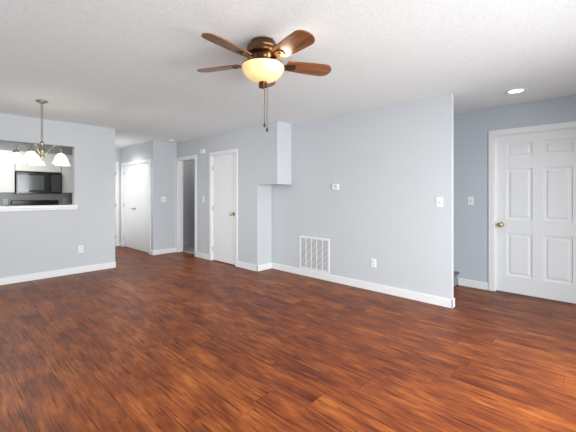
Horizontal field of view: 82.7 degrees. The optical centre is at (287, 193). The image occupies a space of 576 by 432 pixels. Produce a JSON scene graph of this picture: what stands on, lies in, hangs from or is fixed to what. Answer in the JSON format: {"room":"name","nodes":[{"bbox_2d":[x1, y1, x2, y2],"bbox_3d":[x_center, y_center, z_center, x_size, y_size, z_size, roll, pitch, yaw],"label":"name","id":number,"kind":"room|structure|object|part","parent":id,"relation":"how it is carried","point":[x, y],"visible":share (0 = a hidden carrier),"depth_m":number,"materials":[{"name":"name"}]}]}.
{"room":"empty living room","nodes":[
{"label":"empty living room","id":0,"kind":"room"},
{"bbox_2d":[0,141,69,205],"bbox_3d":[-6.147,0.074,5.945,0.120,2.440,3.720,0,0,43],"label":"wall","id":1,"kind":"structure","parent":0,"point":[11,146],"depth_m":6.77,"materials":[{"name":"grey paint"}]},
{"bbox_2d":[3,199,7,204],"bbox_3d":[-5.582,0.154,6.457,0.009,0.116,0.072,0,0,43],"label":"electrical outlet","id":2,"kind":"object","parent":1,"relation":"attached to","point":[5,201],"visible":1,"depth_m":6.46,"materials":[{"name":"white plastic"}]},
{"bbox_2d":[0,150,15,192],"bbox_3d":[-5.632,-0.431,6.158,0.333,0.810,0.715,0,0,43],"label":"upper cabinet","id":3,"kind":"object","parent":1,"relation":"attached to","point":[7,176],"depth_m":6.22,"materials":[{"name":"white wood"}]},
{"bbox_2d":[16,151,63,173],"bbox_3d":[-5.129,-0.641,6.697,0.333,0.390,0.750,0,0,43],"label":"upper cabinet","id":4,"kind":"object","parent":1,"relation":"attached to","point":[48,160],"depth_m":6.66,"materials":[{"name":"white"}]},
{"bbox_2d":[13,172,61,193],"bbox_3d":[-5.092,-0.216,6.664,0.434,0.420,0.740,0,0,43],"label":"over-the-range microwave","id":5,"kind":"object","parent":4,"relation":"attached to","point":[36,183],"visible":0.85,"depth_m":6.51,"materials":[{"name":"black"}]},
{"bbox_2d":[62,155,71,192],"bbox_3d":[-4.791,-0.431,7.060,0.333,0.810,0.231,0,0,43],"label":"upper cabinet","id":6,"kind":"object","parent":1,"relation":"attached to","point":[67,176],"depth_m":6.94,"materials":[{"name":"white wood"}]},
{"bbox_2d":[0,113,114,277],"bbox_3d":[-4.394,0.074,4.394,0.120,2.440,3.840,0,0,43],"label":"wall","id":7,"kind":"structure","parent":0,"point":[37,241],"depth_m":5.25,"materials":[{"name":"grey paint"}]},
{"bbox_2d":[0,205,77,211],"bbox_3d":[-4.279,0.212,4.506,0.195,0.073,2.360,0,0,43],"label":"trim","id":8,"kind":"structure","parent":7,"relation":"on","point":[35,208],"depth_m":4.93,"materials":[{"name":"white wood"}]},
{"bbox_2d":[0,262,115,284],"bbox_3d":[-4.330,1.244,4.364,0.015,0.100,3.825,0,0,43],"label":"baseboard","id":9,"kind":"structure","parent":7,"relation":"attached to","point":[42,275],"depth_m":5.10,"materials":[{"name":"white wood"}]},
{"bbox_2d":[78,245,82,252],"bbox_3d":[-3.399,0.904,5.367,0.009,0.116,0.072,0,0,43],"label":"outlet","id":10,"kind":"object","parent":7,"relation":"attached to","point":[80,249],"visible":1,"depth_m":5.36,"materials":[{"name":"white plastic"}]},
{"bbox_2d":[70,147,71,204],"bbox_3d":[-4.041,0.074,6.607,2.380,2.440,0.120,0,0,43],"label":"wall","id":11,"kind":"structure","parent":0,"point":[70,193],"depth_m":7.23,"materials":[{"name":"grey paint"}]},
{"bbox_2d":[115,148,119,241],"bbox_3d":[-3.960,0.074,8.527,0.120,2.440,3.040,0,0,43],"label":"wall","id":12,"kind":"structure","parent":0,"point":[117,154],"depth_m":8.17,"materials":[{"name":"grey paint"}]},
{"bbox_2d":[115,164,115,245],"bbox_3d":[-4.533,0.274,7.880,0.039,2.016,0.722,0,0,43],"label":"door","id":13,"kind":"structure","parent":12,"relation":"in","point":[115,204],"depth_m":8.12,"materials":[{"name":"white wood"}]},
{"bbox_2d":[115,161,118,245],"bbox_3d":[-4.547,0.243,7.885,0.135,2.102,0.864,0,0,43],"label":"door frame","id":14,"kind":"structure","parent":12,"relation":"attached to","point":[116,162],"depth_m":8.12,"materials":[{"name":"white wood"}]},
{"bbox_2d":[120,140,150,241],"bbox_3d":[-3.532,0.074,7.630,1.730,2.440,0.120,0,0,43],"label":"wall","id":15,"kind":"structure","parent":0,"point":[137,152],"depth_m":7.60,"materials":[{"name":"grey paint"}]},
{"bbox_2d":[124,165,135,248],"bbox_3d":[-3.771,0.301,7.796,0.767,1.961,0.098,0,0,43],"label":"door","id":16,"kind":"structure","parent":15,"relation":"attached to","point":[130,206],"depth_m":7.77,"materials":[{"name":"white wood"}]},
{"bbox_2d":[121,159,150,253],"bbox_3d":[-3.486,0.270,7.575,1.614,2.047,0.135,0,0,43],"label":"door frame","id":17,"kind":"structure","parent":15,"relation":"attached to","point":[147,160],"depth_m":7.81,"materials":[{"name":"white wood"}]},
{"bbox_2d":[136,163,148,252],"bbox_3d":[-3.225,0.301,7.310,0.739,1.961,0.039,0,0,43],"label":"door","id":18,"kind":"structure","parent":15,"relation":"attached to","point":[142,207],"depth_m":7.32,"materials":[{"name":"white wood"}]},
{"bbox_2d":[151,140,176,249],"bbox_3d":[-2.714,0.074,7.151,0.120,2.440,0.535,0,0,43],"label":"wall","id":19,"kind":"structure","parent":0,"point":[163,184],"depth_m":7.08,"materials":[{"name":"grey paint"}]},
{"bbox_2d":[152,248,175,254],"bbox_3d":[-2.669,1.244,7.099,0.015,0.100,0.550,0,0,43],"label":"baseboard","id":20,"kind":"structure","parent":19,"relation":"attached to","point":[163,251],"depth_m":7.07,"materials":[{"name":"white wood"}]},
{"bbox_2d":[183,245,194,253],"bbox_3d":[-1.911,1.292,7.814,1.750,0.004,1.290,0,0,43],"label":"floor","id":21,"kind":"structure","parent":0,"point":[189,249],"depth_m":7.60,"materials":[{"name":"grey"}]},
{"bbox_2d":[183,160,194,246],"bbox_3d":[-2.441,0.074,8.178,0.120,2.440,1.100,0,0,43],"label":"wall","id":22,"kind":"structure","parent":0,"point":[189,203],"depth_m":8.09,"materials":[{"name":"grey paint"}]},
{"bbox_2d":[177,121,290,264],"bbox_3d":[-1.236,0.074,6.413,3.290,2.440,0.400,0,0,43],"label":"wall","id":23,"kind":"structure","parent":0,"point":[241,140],"depth_m":5.62,"materials":[{"name":"grey paint"}]},
{"bbox_2d":[176,155,196,256],"bbox_3d":[-2.149,0.243,7.061,0.834,2.102,0.135,0,0,43],"label":"door frame","id":24,"kind":"structure","parent":23,"relation":"attached to","point":[179,161],"depth_m":7.28,"materials":[{"name":"white wood"}]},
{"bbox_2d":[196,252,208,259],"bbox_3d":[-1.714,1.244,6.574,0.470,0.100,0.015,0,0,43],"label":"baseboard","id":25,"kind":"structure","parent":23,"relation":"attached to","point":[201,255],"depth_m":6.57,"materials":[{"name":"white wood"}]},
{"bbox_2d":[209,149,237,266],"bbox_3d":[-1.179,0.243,6.157,0.884,2.102,0.135,0,0,43],"label":"door frame","id":26,"kind":"structure","parent":23,"relation":"attached to","point":[232,151],"depth_m":6.02,"materials":[{"name":"white wood"}]},
{"bbox_2d":[213,153,234,264],"bbox_3d":[-1.219,0.274,6.123,0.742,2.016,0.115,0,0,43],"label":"door","id":27,"kind":"structure","parent":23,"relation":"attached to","point":[223,208],"depth_m":6.13,"materials":[{"name":"white wood"}]},
{"bbox_2d":[237,261,258,271],"bbox_3d":[-0.702,1.244,5.631,0.535,0.100,0.015,0,0,43],"label":"baseboard","id":28,"kind":"structure","parent":23,"relation":"attached to","point":[239,264],"depth_m":5.60,"materials":[{"name":"white wood"}]},
{"bbox_2d":[0,246,575,431],"bbox_3d":[-1.555,1.344,3.744,10.620,0.100,7.000,0,0,43],"label":"floor","id":29,"kind":"structure","parent":0,"point":[134,340],"depth_m":2.62,"materials":[{"name":"brown wood"}]},
{"bbox_2d":[11,200,58,205],"bbox_3d":[-5.001,0.712,6.558,0.682,1.165,0.780,0,0,43],"label":"range","id":30,"kind":"object","parent":29,"relation":"on","point":[31,202],"visible":0.17,"depth_m":6.69,"materials":[{"name":"black metal"}]},
{"bbox_2d":[454,271,458,285],"bbox_3d":[1.059,0.222,5.243,2.833,2.145,0.980,0,0,43],"label":"stairs","id":31,"kind":"structure","parent":29,"relation":"on","point":[456,273],"depth_m":4.60,"materials":[{"name":"grey carpet"}]},
{"bbox_2d":[0,0,575,147],"bbox_3d":[-1.555,-1.206,3.744,10.620,0.120,7.000,0,0,43],"label":"ceiling","id":32,"kind":"structure","parent":0,"point":[128,72],"depth_m":2.79,"materials":[{"name":"white paint"}]},
{"bbox_2d":[6,100,70,165],"bbox_3d":[-3.049,-0.758,4.042,0.633,0.776,0.651,0,0,43],"label":"dining chandelier","id":33,"kind":"object","parent":32,"relation":"hanging from","point":[32,156],"visible":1,"depth_m":3.96,"materials":[{"name":"white glass"}]},
{"bbox_2d":[197,30,330,131],"bbox_3d":[-0.194,-0.806,2.432,1.062,0.680,1.051,0,0,43],"label":"ceiling fan","id":34,"kind":"object","parent":32,"relation":"hanging from","point":[296,41],"depth_m":2.36,"materials":[{"name":"brown wood"}]},
{"bbox_3d":[-0.189,-0.901,2.465,0.320,0.112,0.320,0,0,43],"label":"ceiling fan shade","id":35,"kind":"part","parent":34,"relation":"part of","materials":[{"name":"white glass"}]},
{"bbox_2d":[505,88,526,93],"bbox_3d":[2.535,-1.143,3.638,0.196,0.007,0.196,0,0,43],"label":"recessed light","id":36,"kind":"object","parent":32,"relation":"in","point":[516,91],"visible":1,"depth_m":3.64,"materials":[{"name":"white plastic"}]},
{"bbox_2d":[272,93,453,298],"bbox_3d":[0.809,0.074,4.734,2.930,2.440,0.070,0,0,43],"label":"wall","id":37,"kind":"structure","parent":0,"point":[389,169],"depth_m":4.32,"materials":[{"name":"grey paint"}]},
{"bbox_2d":[299,236,329,273],"bbox_3d":[0.401,0.929,5.059,0.590,0.520,0.010,0,0,43],"label":"air vent","id":38,"kind":"object","parent":37,"relation":"in","point":[314,253],"visible":1,"depth_m":5.05,"materials":[{"name":"grey metal"}]},
{"bbox_2d":[332,184,338,189],"bbox_3d":[0.691,-0.103,4.780,0.105,0.085,0.024,0,0,43],"label":"thermostat","id":39,"kind":"object","parent":37,"relation":"attached to","point":[335,186],"visible":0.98,"depth_m":4.76,"materials":[{"name":"white plastic"}]},
{"bbox_2d":[270,262,454,308],"bbox_3d":[0.792,1.244,4.704,2.945,0.100,0.035,0,0,43],"label":"baseboard","id":40,"kind":"structure","parent":37,"relation":"attached to","point":[431,299],"depth_m":4.37,"materials":[{"name":"white wood"}]},
{"bbox_2d":[371,258,375,267],"bbox_3d":[1.144,0.924,4.367,0.072,0.116,0.009,0,0,43],"label":"outlet","id":41,"kind":"object","parent":37,"relation":"attached to","point":[373,262],"visible":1,"depth_m":4.37,"materials":[{"name":"white plastic"}]},
{"bbox_2d":[436,197,442,206],"bbox_3d":[1.757,0.094,3.793,0.072,0.116,0.014,0,0,43],"label":"light switch","id":42,"kind":"object","parent":37,"relation":"attached to","point":[439,201],"visible":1,"depth_m":3.79,"materials":[{"name":"white plastic"}]},
{"bbox_2d":[454,95,575,284],"bbox_3d":[0.746,0.074,6.302,10.500,2.440,0.120,0,0,43],"label":"wall","id":43,"kind":"structure","parent":0,"point":[472,129],"depth_m":4.49,"materials":[{"name":"grey paint"}]},
{"bbox_2d":[468,197,473,204],"bbox_3d":[2.537,0.094,4.543,0.072,0.116,0.014,0,0,43],"label":"light switch","id":44,"kind":"object","parent":43,"relation":"attached to","point":[470,200],"visible":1,"depth_m":4.54,"materials":[{"name":"white plastic"}]},
{"bbox_2d":[458,278,487,289],"bbox_3d":[2.555,1.244,4.525,0.370,0.100,0.015,0,0,43],"label":"baseboard","id":45,"kind":"structure","parent":43,"relation":"attached to","point":[463,282],"depth_m":4.51,"materials":[{"name":"white wood"}]},
{"bbox_2d":[488,121,575,290],"bbox_3d":[3.120,0.224,4.079,1.055,2.140,0.135,0,0,43],"label":"door frame","id":46,"kind":"structure","parent":43,"relation":"attached to","point":[492,136],"depth_m":4.35,"materials":[{"name":"white wood"}]},
{"bbox_2d":[496,129,575,303],"bbox_3d":[3.090,0.257,4.047,0.899,2.050,0.124,0,0,43],"label":"door","id":47,"kind":"structure","parent":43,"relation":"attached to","point":[535,214],"depth_m":4.06,"materials":[{"name":"white wood"}]}
]}

